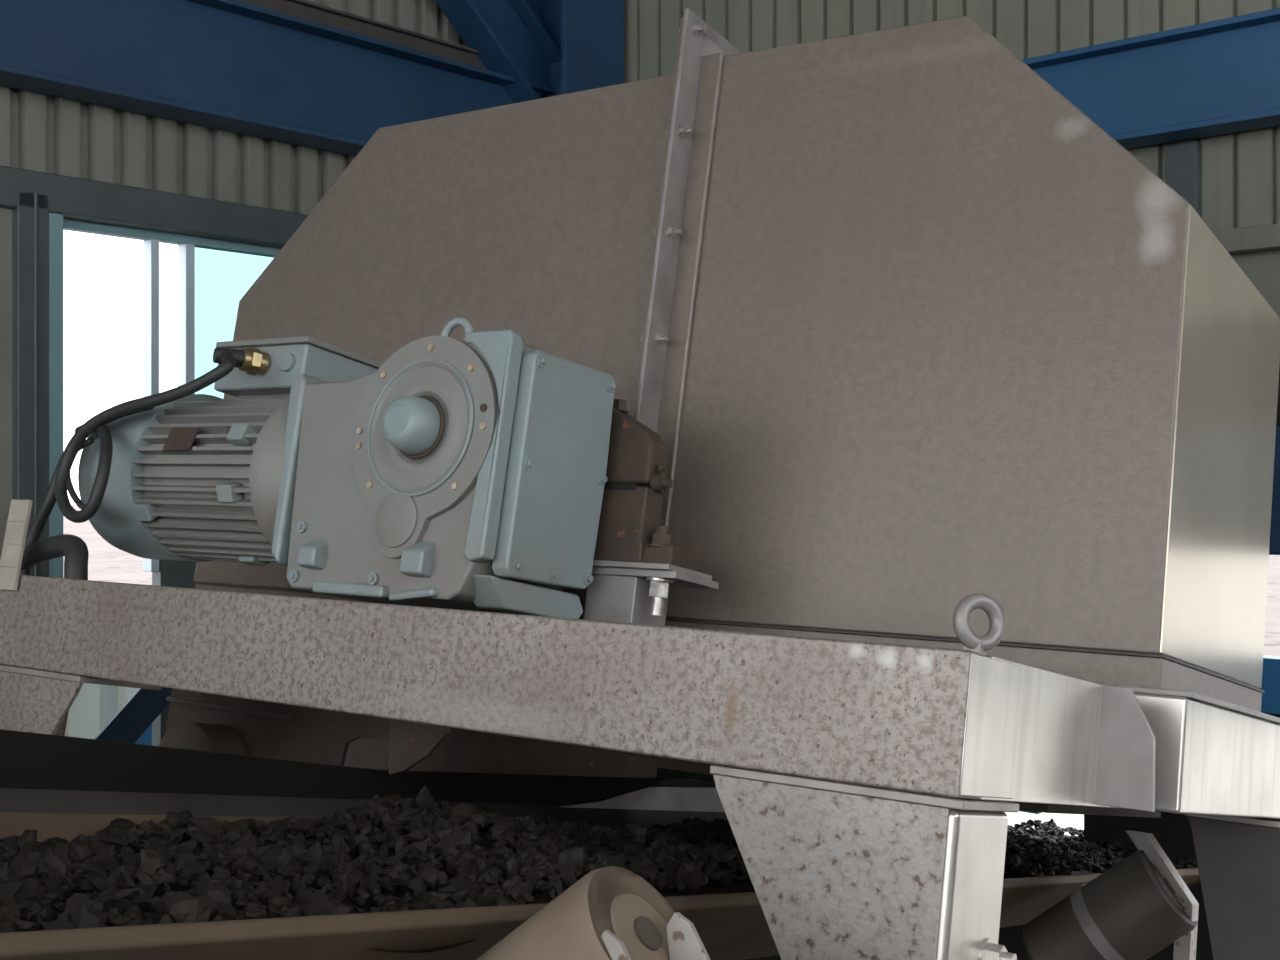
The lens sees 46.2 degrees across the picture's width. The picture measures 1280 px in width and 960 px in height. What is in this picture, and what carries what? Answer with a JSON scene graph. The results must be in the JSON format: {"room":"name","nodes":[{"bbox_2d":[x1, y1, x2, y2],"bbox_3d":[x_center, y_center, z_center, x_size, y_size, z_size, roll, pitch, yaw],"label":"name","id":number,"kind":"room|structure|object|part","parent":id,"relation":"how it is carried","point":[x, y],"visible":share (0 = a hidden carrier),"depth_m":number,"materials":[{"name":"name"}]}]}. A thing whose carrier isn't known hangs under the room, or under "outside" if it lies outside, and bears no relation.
{"room":"coal processing plant","nodes":[
{"label":"coal processing plant","id":0,"kind":"room"},
{"bbox_2d":[152,560,196,745],"bbox_3d":[-1.476,1.445,7.323,0.071,2.310,1.960,0,0,41],"label":"wall panel","id":1,"kind":"object","parent":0,"point":[171,573],"depth_m":6.60,"materials":[{"name":"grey metal"}]},
{"bbox_2d":[0,0,467,665],"bbox_3d":[-4.108,-1.000,4.284,0.058,7.200,11.000,0,0,41],"label":"wall","id":2,"kind":"structure","parent":0,"point":[39,132],"depth_m":6.54,"materials":[{"name":"metal"}]},
{"bbox_2d":[12,192,48,576],"bbox_3d":[-2.498,0.720,6.098,0.160,3.760,0.130,0,0,41],"label":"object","id":3,"kind":"structure","parent":2,"relation":"attached to","point":[30,225],"depth_m":6.04,"materials":[{"name":"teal metal"}]},
{"bbox_2d":[94,687,171,742],"bbox_3d":[-2.219,1.100,6.338,0.021,0.988,1.059,0,0,41],"label":"diagonal brace","id":4,"kind":"object","parent":2,"relation":"attached to","point":[144,706],"visible":0.08,"depth_m":6.40,"materials":[{"name":"blue paint"}]},
{"bbox_2d":[134,724,151,744],"bbox_3d":[-2.338,1.051,6.944,0.040,0.699,0.768,0,0,41],"label":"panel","id":5,"kind":"object","parent":4,"relation":"attached to","point":[145,738],"visible":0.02,"depth_m":6.97,"materials":[{"name":"paint"}]},
{"bbox_2d":[0,165,307,247],"bbox_3d":[-4.235,-1.170,4.130,0.141,0.160,10.600,0,0,41],"label":"steel beam","id":6,"kind":"structure","parent":2,"relation":"attached to","point":[81,199],"depth_m":6.43,"materials":[{"name":"teal metal"}]},
{"bbox_2d":[49,212,281,577],"bbox_3d":[-1.653,0.755,7.112,0.205,3.690,2.510,0,0,41],"label":"door frame","id":7,"kind":"structure","parent":2,"relation":"attached to","point":[57,223],"depth_m":6.14,"materials":[{"name":"metal"}]},
{"bbox_2d":[143,239,194,571],"bbox_3d":[-1.491,-0.325,7.307,0.070,1.450,2.005,0,0,41],"label":"window","id":8,"kind":"structure","parent":2,"relation":"in","point":[186,252],"depth_m":6.57,"materials":[{"name":"glass"}]},
{"bbox_2d":[0,812,1199,959],"bbox_3d":[-0.014,1.016,3.652,1.123,1.749,7.792,0,0,35],"label":"conveyor belt","id":9,"kind":"object","parent":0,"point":[730,926],"visible":0.07,"depth_m":2.27,"materials":[{"name":"black rubber"}]},
{"bbox_2d":[0,788,726,823],"bbox_3d":[-0.700,0.847,3.738,0.139,1.479,7.080,0,0,35],"label":"frame","id":10,"kind":"object","parent":9,"relation":"on","point":[11,799],"visible":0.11,"depth_m":3.46,"materials":[{"name":"grey metal"}]},
{"bbox_2d":[0,729,724,811],"bbox_3d":[-1.170,0.571,3.187,0.060,1.397,5.605,0,0,35],"label":"skirt board","id":11,"kind":"object","parent":10,"relation":"attached to","point":[28,760],"visible":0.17,"depth_m":3.62,"materials":[{"name":"black rubber"}]},
{"bbox_3d":[0.010,1.049,4.860,0.015,0.140,1.478,1,-11,35],"label":"liner plate","id":12,"kind":"part","parent":11,"relation":"part of","materials":[{"name":"paint"}]},
{"bbox_2d":[0,787,1197,952],"bbox_3d":[0.018,0.901,3.658,1.053,1.705,7.596,0,0,35],"label":"coal","id":13,"kind":"object","parent":9,"relation":"on","point":[421,852],"visible":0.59,"depth_m":2.69,"materials":[{"name":"black stone"}]},
{"bbox_2d":[63,506,1279,812],"bbox_3d":[-27.563,3.150,99.015,159.400,0.300,220.000,0,0,41],"label":"ground","id":14,"kind":"structure","parent":0,"point":[106,562],"depth_m":49.72,"materials":[{"name":"grey concrete"}]},
{"bbox_2d":[64,683,138,738],"bbox_3d":[-3.028,1.810,6.732,0.114,2.380,1.900,0,0,41],"label":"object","id":15,"kind":"object","parent":14,"relation":"on","point":[95,705],"visible":0.02,"depth_m":7.21,"materials":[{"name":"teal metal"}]},
{"bbox_2d":[624,0,1279,959],"bbox_3d":[3.508,-1.000,4.938,10.500,7.200,0.061,0,0,41],"label":"wall","id":16,"kind":"structure","parent":0,"point":[1241,170],"depth_m":6.36,"materials":[{"name":"metal"}]},
{"bbox_2d":[1019,809,1041,813],"bbox_3d":[1.292,1.390,6.780,1.140,0.060,0.090,0,0,41],"label":"steel beam","id":17,"kind":"structure","parent":16,"relation":"attached to","point":[1021,810],"depth_m":6.39,"materials":[{"name":"blue metal"}]},
{"bbox_2d":[1166,141,1201,217],"bbox_3d":[2.196,-1.165,6.043,0.130,0.370,0.080,0,0,41],"label":"trim","id":18,"kind":"structure","parent":16,"relation":"attached to","point":[1183,160],"depth_m":6.00,"materials":[{"name":"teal metal"}]},
{"bbox_2d":[1212,223,1279,254],"bbox_3d":[3.471,-0.935,4.897,10.500,0.090,0.131,0,0,41],"label":"trim","id":19,"kind":"structure","parent":16,"relation":"attached to","point":[1261,238],"depth_m":5.80,"materials":[{"name":"grey metal"}]},
{"bbox_2d":[1259,655,1279,713],"bbox_3d":[3.254,0.785,5.029,3.800,0.210,0.100,0,0,41],"label":"steel beam","id":20,"kind":"structure","parent":16,"relation":"attached to","point":[1270,703],"depth_m":5.71,"materials":[{"name":"blue metal"}]},
{"bbox_2d":[1269,551,1279,554],"bbox_3d":[3.314,0.475,5.089,3.810,0.410,0.071,0,0,41],"label":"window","id":21,"kind":"structure","parent":16,"relation":"in","point":[1270,552],"depth_m":5.80,"materials":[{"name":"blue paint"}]},
{"bbox_2d":[1269,427,1279,551],"bbox_3d":[3.241,0.035,5.014,3.800,0.470,0.141,0,0,41],"label":"steel beam","id":22,"kind":"structure","parent":16,"relation":"attached to","point":[1274,545],"depth_m":5.66,"materials":[{"name":"blue metal"}]},
{"bbox_2d":[1005,811,1083,835],"bbox_3d":[74.958,3.150,48.939,60.600,0.300,159.400,0,0,41],"label":"yard","id":23,"kind":"structure","parent":0,"point":[1076,821],"depth_m":13.29,"materials":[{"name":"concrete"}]},
{"bbox_3d":[-0.165,2.700,1.004,10.800,0.200,11.300,0,0,41],"label":"floor","id":24,"kind":"structure","parent":0,"visible":0},
{"bbox_2d":[526,0,623,97],"bbox_3d":[-0.394,-1.000,7.975,0.430,7.200,0.450,0,0,41],"label":"steel column","id":25,"kind":"structure","parent":24,"relation":"on","point":[588,35],"depth_m":7.85,"materials":[{"name":"blue metal"}]},
{"bbox_2d":[0,0,555,156],"bbox_3d":[-4.065,-1.830,4.080,0.221,0.520,10.750,0,0,41],"label":"steel beam","id":26,"kind":"structure","parent":25,"relation":"attached to","point":[236,66],"depth_m":6.62,"materials":[{"name":"blue metal"}]},
{"bbox_2d":[238,0,486,69],"bbox_3d":[-4.160,-2.158,4.064,0.141,0.115,10.600,0,0,41],"label":"steel girt","id":27,"kind":"object","parent":26,"relation":"on","point":[304,9],"visible":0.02,"depth_m":7.24,"materials":[{"name":"grey metal"}]},
{"bbox_2d":[435,0,560,102],"bbox_3d":[-1.168,-2.900,7.272,0.200,1.899,2.185,0,0,41],"label":"diagonal brace","id":28,"kind":"object","parent":25,"relation":"attached to","point":[509,38],"visible":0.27,"depth_m":7.79,"materials":[{"name":"blue paint"}]},
{"bbox_2d":[1022,8,1279,148],"bbox_3d":[3.508,-1.560,4.712,10.200,0.400,0.181,0,0,41],"label":"steel beam","id":29,"kind":"structure","parent":25,"relation":"attached to","point":[1218,77],"depth_m":5.91,"materials":[{"name":"blue metal"}]},
{"bbox_2d":[0,575,1279,959],"bbox_3d":[0.086,1.591,4.290,3.130,2.797,3.298,0,0,35],"label":"support frame","id":30,"kind":"object","parent":24,"relation":"on","point":[865,790],"visible":0.99,"depth_m":2.88,"materials":[{"name":"metal"}]},
{"bbox_2d":[0,500,32,590],"bbox_3d":[-1.708,0.177,4.092,0.086,0.246,0.059,0,0,35],"label":"bar","id":31,"kind":"object","parent":30,"relation":"on","point":[20,510],"visible":1,"depth_m":4.08,"materials":[{"name":"grey metal"}]},
{"bbox_2d":[21,534,88,579],"bbox_3d":[-1.611,0.225,4.120,0.382,0.155,0.085,0,0,44],"label":"conduit elbow","id":32,"kind":"object","parent":30,"relation":"on","point":[74,549],"visible":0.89,"depth_m":4.05,"materials":[{"name":"black plastic"}]},
{"bbox_3d":[-1.834,1.566,4.015,0.120,2.098,0.241,1,-11,35],"label":"leg","id":33,"kind":"part","parent":30,"relation":"part of","materials":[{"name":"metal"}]},
{"bbox_3d":[-1.507,0.531,4.033,0.365,0.016,0.257,1,-11,35],"label":"leg plate","id":34,"kind":"part","parent":30,"relation":"part of","materials":[{"name":"metal"}]},
{"bbox_2d":[20,407,153,574],"bbox_3d":[-1.556,0.059,4.232,0.433,0.570,0.093,0,0,13],"label":"power cable","id":35,"kind":"object","parent":30,"relation":"attached to","point":[49,501],"visible":0.31,"depth_m":4.25,"materials":[{"name":"black rubber"}]},
{"bbox_2d":[583,560,718,625],"bbox_3d":[-0.284,0.450,3.927,1.001,0.513,0.335,0,0,35],"label":"mounting bracket","id":36,"kind":"object","parent":30,"relation":"on","point":[619,591],"visible":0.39,"depth_m":3.70,"materials":[{"name":"metal"}]},
{"bbox_3d":[-0.051,0.450,3.759,0.150,0.405,0.150,1,-11,35],"label":"post","id":37,"kind":"part","parent":36,"relation":"part of","materials":[{"name":"metal"}]},
{"bbox_2d":[594,399,701,571],"bbox_3d":[-0.239,0.004,3.947,0.860,0.461,0.166,0,0,35],"label":"housing","id":38,"kind":"object","parent":36,"relation":"on","point":[629,529],"visible":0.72,"depth_m":3.74,"materials":[{"name":"brown metal"}]},
{"bbox_3d":[-0.243,0.234,3.951,0.930,0.032,0.220,1,-11,35],"label":"plate","id":39,"kind":"part","parent":36,"relation":"part of","materials":[{"name":"paint"}]},
{"bbox_2d":[165,689,1160,817],"bbox_3d":[-0.471,0.879,4.622,3.704,0.933,1.470,0,0,35],"label":"chute","id":40,"kind":"object","parent":30,"relation":"attached to","point":[266,729],"visible":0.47,"depth_m":4.75,"materials":[{"name":"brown metal"}]},
{"bbox_2d":[159,722,247,755],"bbox_3d":[-1.364,0.896,4.654,0.279,0.300,0.194,0,0,35],"label":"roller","id":41,"kind":"object","parent":40,"relation":"attached to","point":[219,738],"visible":0.37,"depth_m":4.61,"materials":[{"name":"grey metal"}]},
{"bbox_3d":[-1.133,0.782,4.625,1.010,0.470,0.015,1,-11,35],"label":"plate","id":42,"kind":"part","parent":40,"relation":"part of","materials":[{"name":"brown metal"}]},
{"bbox_3d":[-0.552,0.586,3.831,0.210,0.349,0.015,1,-11,35],"label":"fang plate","id":43,"kind":"part","parent":40,"relation":"part of","materials":[{"name":"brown metal"}]},
{"bbox_3d":[-0.422,1.008,5.389,2.900,0.670,0.030,1,-11,35],"label":"plate","id":44,"kind":"part","parent":40,"relation":"part of","materials":[{"name":"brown metal"}]},
{"bbox_2d":[191,8,1279,717],"bbox_3d":[0.161,-0.345,4.720,3.383,2.014,1.389,0,0,35],"label":"hood","id":45,"kind":"object","parent":30,"relation":"on","point":[905,333],"visible":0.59,"depth_m":3.90,"materials":[{"name":"beige metal"}]},
{"bbox_3d":[1.481,-0.035,3.775,0.004,1.035,0.960,1,-11,35],"label":"panel","id":46,"kind":"part","parent":45,"relation":"part of","materials":[{"name":"silver metal"}]},
{"bbox_3d":[0.399,0.554,2.694,0.491,0.016,0.257,1,-11,35],"label":"leg plate","id":47,"kind":"part","parent":30,"relation":"part of","materials":[{"name":"metal"}]},
{"bbox_3d":[0.418,1.593,2.433,0.115,2.098,0.241,1,-11,35],"label":"leg","id":48,"kind":"part","parent":30,"relation":"part of","materials":[{"name":"metal"}]},
{"bbox_3d":[0.979,0.539,3.020,0.126,0.240,0.015,1,-11,35],"label":"stiffener plate","id":49,"kind":"part","parent":30,"relation":"part of","materials":[{"name":"paint"}]},
{"bbox_3d":[1.626,0.642,4.004,0.235,0.012,2.035,1,-11,35],"label":"plate","id":50,"kind":"part","parent":30,"relation":"part of","materials":[{"name":"paint"}]},
{"bbox_3d":[1.604,0.901,3.984,0.236,0.016,0.262,1,-11,35],"label":"leg plate","id":51,"kind":"part","parent":30,"relation":"part of","materials":[{"name":"metal"}]},
{"bbox_3d":[0.188,1.290,2.947,0.110,0.155,7.100,1,-11,35],"label":"stringer","id":52,"kind":"object","parent":30,"relation":"attached to","visible":0},
{"bbox_2d":[476,866,710,959],"bbox_3d":[-0.415,0.877,2.476,1.258,0.597,0.315,0,0,37],"label":"roller","id":53,"kind":"object","parent":52,"relation":"on","point":[612,912],"visible":1,"depth_m":2.19,"materials":[{"name":"brown metal"}]},
{"bbox_2d":[1022,831,1198,959],"bbox_3d":[1.042,1.364,4.578,1.242,0.658,0.266,0,0,26],"label":"roller","id":54,"kind":"object","parent":52,"relation":"attached to","point":[1141,905],"visible":1,"depth_m":4.31,"materials":[{"name":"paint"}]},
{"bbox_3d":[-0.191,-0.010,4.073,0.139,0.139,0.480,1,-11,35],"label":"shaft","id":55,"kind":"object","parent":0,"visible":0},
{"bbox_2d":[272,317,615,618],"bbox_3d":[-0.513,-0.024,3.791,0.793,0.749,0.515,0,0,35],"label":"gearbox","id":56,"kind":"object","parent":55,"relation":"attached to","point":[469,473],"visible":0.99,"depth_m":3.58,"materials":[{"name":"paint"}]},
{"bbox_2d":[78,336,382,566],"bbox_3d":[-1.138,-0.079,4.309,0.914,0.634,0.575,0,0,35],"label":"motor","id":57,"kind":"object","parent":56,"relation":"attached to","point":[193,477],"visible":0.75,"depth_m":4.12,"materials":[{"name":"paint"}]},
{"bbox_2d":[55,351,235,522],"bbox_3d":[-1.365,-0.121,4.119,0.602,0.476,0.246,0,0,18],"label":"power cable","id":58,"kind":"object","parent":57,"relation":"attached to","point":[97,424],"visible":1,"depth_m":4.08,"materials":[{"name":"black rubber"}]},
{"bbox_2d":[66,437,94,509],"bbox_3d":[-1.555,-0.017,4.186,0.177,0.206,0.072,0,0,39],"label":"cable","id":59,"kind":"object","parent":58,"relation":"attached to","point":[89,441],"visible":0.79,"depth_m":4.18,"materials":[{"name":"black rubber"}]},
{"bbox_3d":[-0.963,-0.353,4.329,0.381,0.017,0.346,1,-11,35],"label":"box lid","id":60,"kind":"part","parent":57,"relation":"part of","materials":[{"name":"paint"}]}
]}

